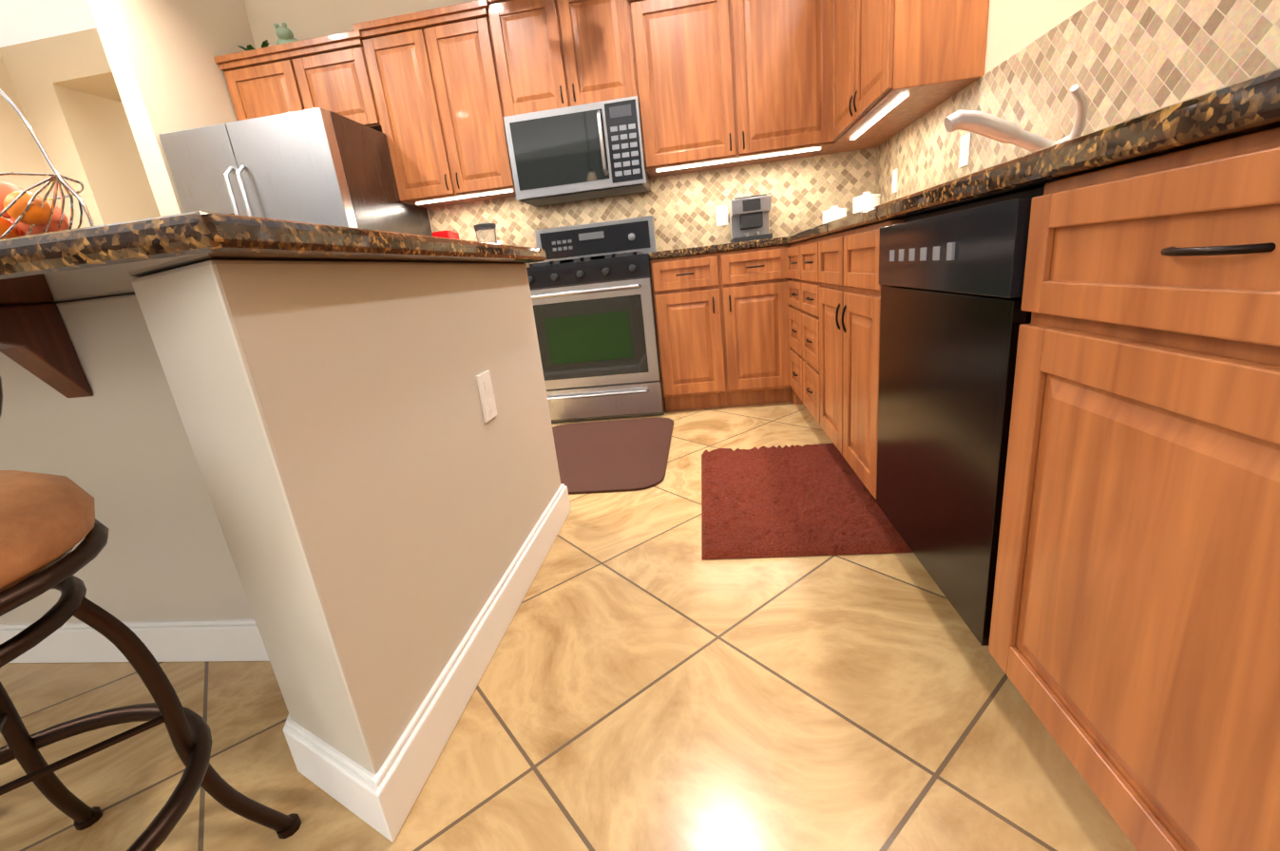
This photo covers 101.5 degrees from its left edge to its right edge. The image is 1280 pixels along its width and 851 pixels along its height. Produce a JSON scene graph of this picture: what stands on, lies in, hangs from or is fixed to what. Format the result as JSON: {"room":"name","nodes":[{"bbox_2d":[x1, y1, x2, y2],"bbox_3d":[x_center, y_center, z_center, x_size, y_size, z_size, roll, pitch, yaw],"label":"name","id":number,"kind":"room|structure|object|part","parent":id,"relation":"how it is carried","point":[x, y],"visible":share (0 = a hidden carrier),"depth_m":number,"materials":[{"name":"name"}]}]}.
{"room":"kitchen","nodes":[
{"label":"kitchen","id":0,"kind":"room"},
{"bbox_2d":[0,0,96,47],"bbox_3d":[-3.450,-3.121,0.912,9.040,2.400,7.820,-4,16,8],"label":"ceiling","id":1,"kind":"structure","parent":0,"point":[23,21],"depth_m":3.24,"materials":[{"name":"white paint"}]},
{"bbox_2d":[0,0,1094,232],"bbox_3d":[-3.302,-1.785,1.303,9.040,5.000,7.820,-4,16,8],"label":"wall","id":2,"kind":"structure","parent":0,"point":[112,95],"depth_m":3.22,"materials":[{"name":"beige paint"}]},
{"bbox_2d":[215,34,379,125],"bbox_3d":[-1.967,-1.983,3.212,0.895,0.429,0.339,-4,16,8],"label":"upper cabinet","id":3,"kind":"object","parent":2,"relation":"attached to","point":[334,72],"depth_m":3.03,"materials":[{"name":"brown wood"}]},
{"bbox_2d":[237,21,298,50],"bbox_3d":[-2.198,-2.278,3.139,0.444,0.152,0.167,-3,17,13],"label":"figurine","id":4,"kind":"object","parent":3,"relation":"on","point":[284,33],"visible":0.5,"depth_m":3.06,"materials":[{"name":"green ceramic"}]},
{"bbox_2d":[353,0,515,209],"bbox_3d":[-1.101,-1.853,3.151,0.816,0.892,0.339,-4,16,8],"label":"upper cabinet","id":5,"kind":"object","parent":2,"relation":"attached to","point":[440,81],"depth_m":2.98,"materials":[{"name":"brown wood"}]},
{"bbox_2d":[481,0,633,106],"bbox_3d":[-0.404,-2.096,2.995,0.770,0.588,0.339,-4,16,8],"label":"upper cabinet","id":6,"kind":"object","parent":2,"relation":"attached to","point":[559,49],"depth_m":2.83,"materials":[{"name":"brown wood"}]},
{"bbox_2d":[496,87,652,209],"bbox_3d":[-0.347,-1.587,3.076,0.756,0.430,0.431,-4,16,8],"label":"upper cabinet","id":7,"kind":"object","parent":2,"relation":"attached to","point":[590,148],"depth_m":2.92,"materials":[{"name":"metal"}]},
{"bbox_2d":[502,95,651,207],"bbox_3d":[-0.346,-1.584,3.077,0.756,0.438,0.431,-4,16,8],"label":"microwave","id":8,"kind":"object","parent":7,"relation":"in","point":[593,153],"depth_m":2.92,"materials":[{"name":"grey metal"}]},
{"bbox_2d":[626,0,835,182],"bbox_3d":[0.512,-1.931,2.913,1.040,0.834,0.388,-4,16,8],"label":"upper cabinet","id":9,"kind":"object","parent":2,"relation":"attached to","point":[723,85],"depth_m":2.80,"materials":[{"name":"brown wood"}]},
{"bbox_2d":[823,133,903,159],"bbox_3d":[1.149,-1.998,2.818,0.385,0.880,0.388,-4,16,8],"label":"upper cabinet","id":10,"kind":"object","parent":2,"relation":"attached to","point":[875,143],"depth_m":2.98,"materials":[{"name":"brown wood"}]},
{"bbox_2d":[820,0,991,144],"bbox_3d":[1.084,-1.829,2.265,0.385,0.880,0.908,-4,16,8],"label":"upper cabinet","id":11,"kind":"object","parent":2,"relation":"attached to","point":[889,66],"depth_m":2.06,"materials":[{"name":"brown wood"}]},
{"bbox_2d":[0,401,1137,850],"bbox_3d":[-3.070,0.621,2.053,9.120,0.060,7.900,-4,16,8],"label":"floor","id":12,"kind":"structure","parent":0,"point":[650,681],"depth_m":0.99,"materials":[{"name":"tile"}]},
{"bbox_2d":[0,376,301,850],"bbox_3d":[-0.842,0.276,0.555,0.506,0.964,0.486,-4,16,8],"label":"stool","id":13,"kind":"object","parent":12,"relation":"on","point":[48,523],"visible":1,"depth_m":0.67,"materials":[{"name":"metal"}]},
{"bbox_2d":[0,210,570,842],"bbox_3d":[-1.443,0.122,1.390,2.265,0.920,1.230,-4,16,8],"label":"kitchen island","id":14,"kind":"object","parent":12,"relation":"on","point":[315,466],"visible":0.94,"depth_m":0.93,"materials":[{"name":"beige paint"}]},
{"bbox_2d":[0,88,94,239],"bbox_3d":[-1.386,-0.517,1.120,0.411,0.435,0.246,-4,16,8],"label":"fruit basket","id":15,"kind":"object","parent":14,"relation":"on","point":[26,212],"visible":0.58,"depth_m":1.10,"materials":[{"name":"silver metal"}]},
{"bbox_3d":[-1.421,0.509,1.506,2.215,0.112,1.180,-4,16,8],"label":"baseboard","id":16,"kind":"part","parent":14,"relation":"part of","materials":[{"name":"white wood"}]},
{"bbox_2d":[475,369,497,422],"bbox_3d":[-0.380,-0.073,1.302,0.008,0.117,0.072,-4,16,8],"label":"outlet plate","id":17,"kind":"object","parent":14,"relation":"attached to","point":[484,388],"depth_m":1.29,"materials":[{"name":"white plastic"}]},
{"bbox_2d":[158,102,436,236],"bbox_3d":[-1.856,-0.810,3.253,0.902,1.744,0.880,-4,16,8],"label":"refrigerator","id":18,"kind":"object","parent":12,"relation":"on","point":[309,162],"depth_m":2.67,"materials":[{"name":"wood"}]},
{"bbox_2d":[526,254,679,423],"bbox_3d":[-0.247,-0.540,3.263,0.896,0.884,0.660,-4,16,8],"label":"oven","id":19,"kind":"object","parent":12,"relation":"on","point":[603,328],"depth_m":2.93,"materials":[{"name":"metal"}]},
{"bbox_2d":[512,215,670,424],"bbox_3d":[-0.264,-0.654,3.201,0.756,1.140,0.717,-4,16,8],"label":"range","id":20,"kind":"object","parent":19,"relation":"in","point":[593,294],"depth_m":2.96,"materials":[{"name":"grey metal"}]},
{"bbox_2d":[552,417,673,494],"bbox_3d":[-0.218,0.121,2.552,0.730,0.011,1.010,-4,16,8],"label":"area rug","id":21,"kind":"object","parent":12,"relation":"on","point":[615,456],"visible":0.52,"depth_m":2.46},
{"bbox_2d":[664,247,744,409],"bbox_3d":[0.349,-0.584,3.215,0.438,0.869,0.635,-4,16,8],"label":"base cabinet","id":22,"kind":"object","parent":12,"relation":"on","point":[702,284],"depth_m":2.90,"materials":[{"name":"brown wood"}]},
{"bbox_2d":[526,235,785,269],"bbox_3d":[0.013,-1.004,3.114,2.849,0.056,0.654,-4,16,8],"label":"countertop","id":23,"kind":"structure","parent":22,"relation":"on","point":[777,238],"depth_m":2.79,"materials":[{"name":"brown stone"}]},
{"bbox_2d":[431,229,459,239],"bbox_3d":[-1.213,-1.088,3.329,0.130,0.275,0.170,-4,16,8],"label":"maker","id":24,"kind":"object","parent":23,"relation":"on","point":[447,234],"visible":0.23,"depth_m":3.23,"materials":[{"name":"red plastic"}]},
{"bbox_2d":[473,222,496,243],"bbox_3d":[-0.963,-1.127,3.324,0.170,0.300,0.173,-4,16,8],"label":"jar","id":25,"kind":"object","parent":23,"relation":"on","point":[485,232],"visible":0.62,"depth_m":3.25,"materials":[{"name":"plastic"}]},
{"bbox_2d":[728,193,772,243],"bbox_3d":[0.656,-1.220,3.117,0.220,0.250,0.284,-4,16,8],"label":"coffee maker","id":26,"kind":"object","parent":23,"relation":"on","point":[749,219],"visible":0.96,"depth_m":3.00,"materials":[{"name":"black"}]},
{"bbox_2d":[736,243,778,404],"bbox_3d":[0.647,-0.605,3.173,0.438,0.869,0.635,-4,16,8],"label":"base cabinet","id":27,"kind":"object","parent":12,"relation":"on","point":[756,310],"depth_m":2.86,"materials":[{"name":"brown wood"}]},
{"bbox_2d":[774,239,801,404],"bbox_3d":[1.079,-0.493,2.629,0.683,0.869,0.390,-4,16,8],"label":"base cabinet","id":28,"kind":"object","parent":12,"relation":"on","point":[786,252],"depth_m":2.79,"materials":[{"name":"brown wood"}]},
{"bbox_2d":[797,235,816,420],"bbox_3d":[1.056,-0.373,2.227,0.635,0.869,0.448,-4,16,8],"label":"base cabinet","id":29,"kind":"object","parent":12,"relation":"on","point":[805,244],"depth_m":2.36,"materials":[{"name":"brown wood"}]},
{"bbox_2d":[701,442,913,559],"bbox_3d":[0.512,0.225,1.888,0.580,0.028,0.890,-4,16,8],"label":"area rug","id":30,"kind":"object","parent":12,"relation":"on","point":[795,501],"visible":1,"depth_m":1.72,"materials":[{"name":"red carpet"}]},
{"bbox_2d":[812,216,873,491],"bbox_3d":[0.997,-0.218,1.720,0.635,0.869,0.755,-4,16,8],"label":"base cabinet","id":31,"kind":"object","parent":12,"relation":"on","point":[843,256],"depth_m":1.72,"materials":[{"name":"brown wood"}]},
{"bbox_2d":[869,174,1021,642],"bbox_3d":[0.921,-0.022,1.076,0.637,0.869,0.600,-4,16,8],"label":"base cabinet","id":32,"kind":"object","parent":12,"relation":"on","point":[944,267],"depth_m":1.01,"materials":[{"name":"metal"}]},
{"bbox_2d":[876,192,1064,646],"bbox_3d":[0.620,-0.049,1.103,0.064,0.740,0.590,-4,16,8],"label":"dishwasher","id":33,"kind":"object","parent":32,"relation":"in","point":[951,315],"depth_m":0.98,"materials":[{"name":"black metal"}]},
{"bbox_2d":[979,98,1279,850],"bbox_3d":[0.853,0.157,0.490,0.635,0.869,0.633,-4,16,8],"label":"base cabinet","id":34,"kind":"object","parent":12,"relation":"on","point":[1011,342],"depth_m":0.55,"materials":[{"name":"brown wood"}]},
{"bbox_2d":[785,60,1279,239],"bbox_3d":[0.884,-0.494,1.073,0.642,0.038,3.360,-4,16,8],"label":"countertop","id":35,"kind":"structure","parent":34,"relation":"on","point":[1260,85],"depth_m":0.61,"materials":[{"name":"brown stone"}]},
{"bbox_2d":[937,76,1116,155],"bbox_3d":[1.023,-0.750,1.403,0.354,0.235,0.164,-4,16,8],"label":"faucet","id":36,"kind":"object","parent":35,"relation":"on","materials":[{"name":"silver metal"}]},
{"bbox_3d":[1.163,-1.111,2.977,0.475,0.013,0.400,-4,16,8],"label":"tray","id":37,"kind":"object","parent":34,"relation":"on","visible":0},
{"bbox_2d":[821,205,846,224],"bbox_3d":[1.125,-1.200,3.028,0.134,0.137,0.134,-4,16,8],"label":"canister","id":38,"kind":"object","parent":37,"relation":"on","point":[835,213],"depth_m":2.97,"materials":[{"name":"white ceramic"}]},
{"bbox_2d":[852,191,880,213],"bbox_3d":[1.281,-1.224,2.960,0.146,0.187,0.146,-4,16,8],"label":"canister","id":39,"kind":"object","parent":37,"relation":"on","point":[865,200],"depth_m":2.90,"materials":[{"name":"white ceramic"}]}
]}

